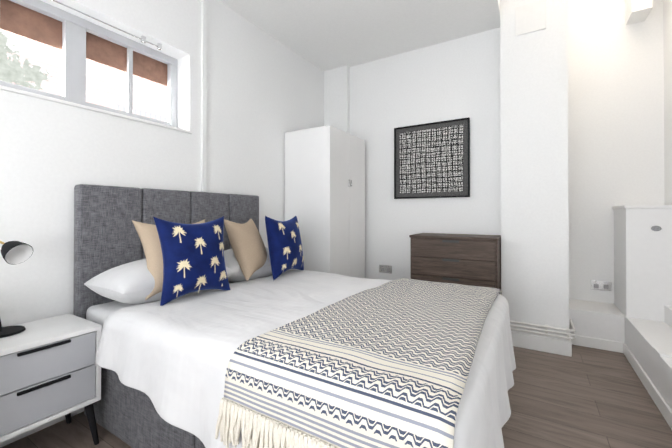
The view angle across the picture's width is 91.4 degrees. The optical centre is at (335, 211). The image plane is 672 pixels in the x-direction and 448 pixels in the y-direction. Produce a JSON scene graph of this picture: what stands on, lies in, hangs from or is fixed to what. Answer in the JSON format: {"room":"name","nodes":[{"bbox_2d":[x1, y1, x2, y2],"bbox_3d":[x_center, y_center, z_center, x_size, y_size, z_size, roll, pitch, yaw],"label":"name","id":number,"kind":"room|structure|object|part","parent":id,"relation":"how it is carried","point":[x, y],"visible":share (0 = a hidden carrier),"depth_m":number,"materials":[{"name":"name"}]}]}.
{"room":"bedroom","nodes":[
{"label":"bedroom","id":0,"kind":"room"},
{"bbox_2d":[0,0,323,447],"bbox_3d":[-1.498,-0.664,1.995,0.268,3.600,5.351,0,0,31],"label":"wall","id":1,"kind":"structure","parent":0,"point":[52,154],"depth_m":2.21,"materials":[{"name":"paint"}]},
{"bbox_2d":[0,0,177,126],"bbox_3d":[-1.803,-0.890,1.609,0.050,0.572,2.170,0,0,31],"label":"window","id":2,"kind":"structure","parent":1,"relation":"in","point":[75,29],"depth_m":1.99,"materials":[{"name":"white plastic"}]},
{"bbox_2d":[0,0,61,49],"bbox_3d":[-1.716,-1.051,1.855,0.013,0.172,0.263,0,0,31],"label":"window blind","id":3,"kind":"object","parent":2,"relation":"attached to","point":[22,21],"depth_m":1.84,"materials":[{"name":"brown fabric"}]},
{"bbox_2d":[86,32,126,72],"bbox_3d":[-1.520,-1.049,2.178,0.013,0.172,0.238,0,0,31],"label":"window blind","id":4,"kind":"object","parent":2,"relation":"attached to","point":[102,51],"depth_m":2.17,"materials":[{"name":"brown fabric"}]},
{"bbox_2d":[133,51,166,86],"bbox_3d":[-1.371,-1.047,2.422,0.013,0.172,0.243,0,0,31],"label":"window blind","id":5,"kind":"object","parent":2,"relation":"attached to","point":[145,67],"depth_m":2.41,"materials":[{"name":"brown fabric"}]},
{"bbox_2d":[52,0,161,49],"bbox_3d":[-1.733,-1.157,1.466,0.020,0.040,1.955,0,0,31],"label":"rail","id":6,"kind":"object","parent":1,"relation":"attached to","point":[158,45],"visible":1,"depth_m":2.08,"materials":[{"name":"silver metal"}]},
{"bbox_2d":[201,0,206,191],"bbox_3d":[-1.021,-0.936,2.535,0.022,1.568,0.035,0,0,31],"label":"pipe","id":7,"kind":"object","parent":1,"relation":"attached to","point":[203,90],"depth_m":2.53,"materials":[{"name":"paint"}]},
{"bbox_2d":[1,345,671,447],"bbox_3d":[0.090,1.182,1.339,3.750,0.100,5.900,0,0,31],"label":"floor","id":8,"kind":"structure","parent":0,"point":[585,397],"depth_m":1.85,"materials":[{"name":"brown wood"}]},
{"bbox_2d":[0,313,101,444],"bbox_3d":[-1.409,0.844,1.510,0.373,0.582,0.430,0,0,31],"label":"nightstand","id":9,"kind":"object","parent":8,"relation":"on","point":[50,369],"visible":0.96,"depth_m":1.45,"materials":[{"name":"white wood"}]},
{"bbox_2d":[0,241,32,337],"bbox_3d":[-1.507,0.304,1.460,0.198,0.496,0.208,0,0,31],"label":"lamp","id":10,"kind":"object","parent":9,"relation":"on","point":[14,252],"visible":1,"depth_m":1.49,"materials":[{"name":"black metal"}]},
{"bbox_2d":[73,184,515,447],"bbox_3d":[-0.210,0.493,1.841,2.098,1.285,1.540,0,0,31],"label":"bed","id":11,"kind":"object","parent":8,"relation":"on","point":[223,326],"visible":1,"depth_m":1.35,"materials":[{"name":"grey fabric"}]},
{"bbox_2d":[84,259,233,303],"bbox_3d":[-1.018,0.396,1.966,0.420,0.260,0.680,0,0,31],"label":"pillow","id":12,"kind":"object","parent":11,"relation":"on","point":[106,281],"depth_m":1.73,"materials":[{"name":"white fabric"}]},
{"bbox_3d":[-1.068,0.386,2.372,0.080,1.065,1.360,0,0,31],"label":"headboard","id":13,"kind":"part","parent":11,"relation":"part of","materials":[{"name":"grey fabric"}]},
{"bbox_2d":[132,219,204,299],"bbox_3d":[-0.908,0.251,1.892,0.171,0.440,0.430,-27,-16,34],"label":"cushion","id":14,"kind":"object","parent":11,"relation":"on","point":[150,272],"depth_m":1.75,"materials":[{"name":"fabric"}]},
{"bbox_3d":[-0.217,0.640,1.853,1.905,0.250,1.317,0,0,31],"label":"mattress","id":15,"kind":"part","parent":11,"relation":"part of","materials":[{"name":"white fabric"}]},
{"bbox_2d":[153,216,230,305],"bbox_3d":[-0.781,0.253,1.820,0.190,0.460,0.420,-11,-7,36],"label":"cushion","id":16,"kind":"object","parent":11,"relation":"on","point":[188,258],"depth_m":1.73,"materials":[{"name":"fabric"}]},
{"bbox_2d":[224,219,268,280],"bbox_3d":[-0.626,0.255,2.365,0.170,0.440,0.430,-22,-4,8],"label":"cushion","id":17,"kind":"object","parent":11,"relation":"on","point":[250,257],"depth_m":2.22,"materials":[{"name":"beige fabric"}]},
{"bbox_2d":[224,247,271,282],"bbox_3d":[-0.683,0.399,2.517,0.420,0.260,0.680,0,0,31],"label":"pillow","id":18,"kind":"object","parent":11,"relation":"on","point":[234,257],"depth_m":2.26,"materials":[{"name":"white fabric"}]},
{"bbox_2d":[265,216,303,279],"bbox_3d":[-0.383,0.257,2.494,0.190,0.460,0.420,-10,-4,24],"label":"cushion","id":19,"kind":"object","parent":11,"relation":"on","point":[284,239],"depth_m":2.38,"materials":[{"name":"fabric"}]},
{"bbox_2d":[95,270,515,447],"bbox_3d":[-0.051,0.654,1.750,1.739,0.386,1.534,0,0,31],"label":"duvet","id":20,"kind":"object","parent":11,"relation":"on","point":[247,363],"depth_m":1.15,"materials":[{"name":"white fabric"}]},
{"bbox_2d":[224,278,501,447],"bbox_3d":[0.326,0.605,1.520,0.719,0.326,1.488,0,0,31],"label":"throw","id":21,"kind":"object","parent":11,"relation":"on","point":[402,362],"depth_m":0.99,"materials":[{"name":"fabric"}]},
{"bbox_2d":[285,125,364,277],"bbox_3d":[-0.092,0.171,3.511,0.564,1.950,0.740,0,0,31],"label":"wardrobe","id":22,"kind":"object","parent":8,"relation":"on","point":[325,185],"visible":0.71,"depth_m":3.22,"materials":[{"name":"white wood"}]},
{"bbox_2d":[409,233,500,288],"bbox_3d":[1.105,0.680,3.028,0.740,0.925,0.424,0,0,31],"label":"chest","id":23,"kind":"object","parent":8,"relation":"on","point":[470,259],"visible":0.56,"depth_m":2.84,"materials":[{"name":"brown wood"}]},
{"bbox_2d":[324,65,349,133],"bbox_3d":[0.009,-0.281,3.938,0.320,2.860,0.060,0,0,31],"label":"wall","id":24,"kind":"structure","parent":0,"point":[337,98],"depth_m":3.90,"materials":[{"name":"paint"}]},
{"bbox_2d":[219,0,499,70],"bbox_3d":[-0.622,-2.098,1.355,1.940,0.740,5.150,0,0,31],"label":"ceiling","id":25,"kind":"structure","parent":0,"point":[325,35],"depth_m":3.00,"materials":[{"name":"paint"}]},
{"bbox_2d":[350,27,500,279],"bbox_3d":[0.769,-0.653,3.630,1.940,3.600,0.200,0,0,31],"label":"wall","id":26,"kind":"structure","parent":0,"point":[458,78],"depth_m":3.42,"materials":[{"name":"paint"}]},
{"bbox_2d":[379,265,391,273],"bbox_3d":[0.547,0.637,3.632,0.150,0.086,0.012,0,0,31],"label":"socket","id":27,"kind":"object","parent":26,"relation":"attached to","point":[382,268],"depth_m":3.63,"materials":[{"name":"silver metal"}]},
{"bbox_2d":[394,117,469,198],"bbox_3d":[0.964,-0.522,3.368,0.765,0.765,0.037,0,0,31],"label":"picture","id":28,"kind":"object","parent":26,"relation":"attached to","point":[431,160],"visible":1,"depth_m":3.35,"materials":[{"name":"black paper"}]},
{"bbox_2d":[500,0,568,340],"bbox_3d":[1.875,-0.656,3.121,0.480,3.600,0.920,0,0,31],"label":"wall","id":29,"kind":"structure","parent":0,"point":[534,183],"depth_m":2.72,"materials":[{"name":"paint"}]},
{"bbox_2d":[515,0,545,35],"bbox_3d":[1.620,-1.614,2.737,0.220,0.240,0.012,0,0,31],"label":"air vent","id":30,"kind":"object","parent":29,"relation":"in","point":[530,17],"visible":1,"depth_m":2.73,"materials":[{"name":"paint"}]},
{"bbox_2d":[511,331,575,356],"bbox_3d":[1.640,1.081,2.707,0.496,0.120,0.020,0,0,31],"label":"baseboard","id":31,"kind":"structure","parent":0,"point":[528,341],"depth_m":2.67,"materials":[{"name":"paint"}]},
{"bbox_2d":[510,319,575,339],"bbox_3d":[1.740,0.961,2.801,0.471,0.090,0.329,0,0,31],"label":"pipe rail","id":32,"kind":"object","parent":31,"relation":"attached to","point":[572,330],"visible":0.92,"depth_m":2.65,"materials":[{"name":"white metal"}]},
{"bbox_2d":[569,335,619,351],"bbox_3d":[2.151,1.081,2.746,0.370,0.120,0.014,0,0,31],"label":"baseboard","id":33,"kind":"structure","parent":0,"point":[597,343],"depth_m":2.72,"materials":[{"name":"paint"}]},
{"bbox_2d":[567,0,664,303],"bbox_3d":[2.686,-0.657,3.049,0.980,3.600,0.200,0,0,31],"label":"wall","id":34,"kind":"structure","parent":0,"point":[614,110],"depth_m":3.04,"materials":[{"name":"paint"}]},
{"bbox_2d":[591,280,610,290],"bbox_3d":[2.464,0.688,3.051,0.150,0.086,0.012,0,0,31],"label":"socket","id":35,"kind":"object","parent":34,"relation":"attached to","point":[600,285],"visible":1,"depth_m":3.05,"materials":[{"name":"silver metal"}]},
{"bbox_2d":[569,205,671,409],"bbox_3d":[1.058,0.532,0.607,0.730,1.190,5.650,0,0,31],"label":"wall","id":36,"kind":"structure","parent":0,"point":[636,317],"depth_m":2.55,"materials":[{"name":"paint"}]},
{"bbox_2d":[651,226,661,230],"bbox_3d":[2.454,0.130,2.514,0.060,0.042,0.006,0,0,31],"label":"air vent","id":37,"kind":"object","parent":36,"relation":"in","point":[656,228],"visible":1,"depth_m":2.51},
{"bbox_2d":[625,0,652,24],"bbox_3d":[2.621,-2.023,2.846,0.130,0.670,0.230,0,0,31],"label":"wall","id":38,"kind":"structure","parent":0,"point":[636,11],"depth_m":2.80,"materials":[{"name":"paint"}]},
{"bbox_2d":[620,342,671,429],"bbox_3d":[0.965,1.084,0.415,0.014,0.085,5.230,0,0,31],"label":"baseboard","id":39,"kind":"structure","parent":0,"point":[663,407],"depth_m":2.04,"materials":[{"name":"paint"}]},
{"bbox_2d":[663,0,671,204],"bbox_3d":[1.477,-0.675,0.360,0.250,3.600,5.650,0,0,31],"label":"wall","id":40,"kind":"structure","parent":0,"point":[667,18],"depth_m":2.76,"materials":[{"name":"paint"}]},
{"label":"outside","id":41,"kind":"structure","parent":0,"visible":0},
{"bbox_2d":[0,29,166,121],"bbox_3d":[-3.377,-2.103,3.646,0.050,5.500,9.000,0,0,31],"label":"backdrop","id":42,"kind":"structure","parent":41,"point":[28,63],"depth_m":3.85,"materials":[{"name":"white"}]}
]}

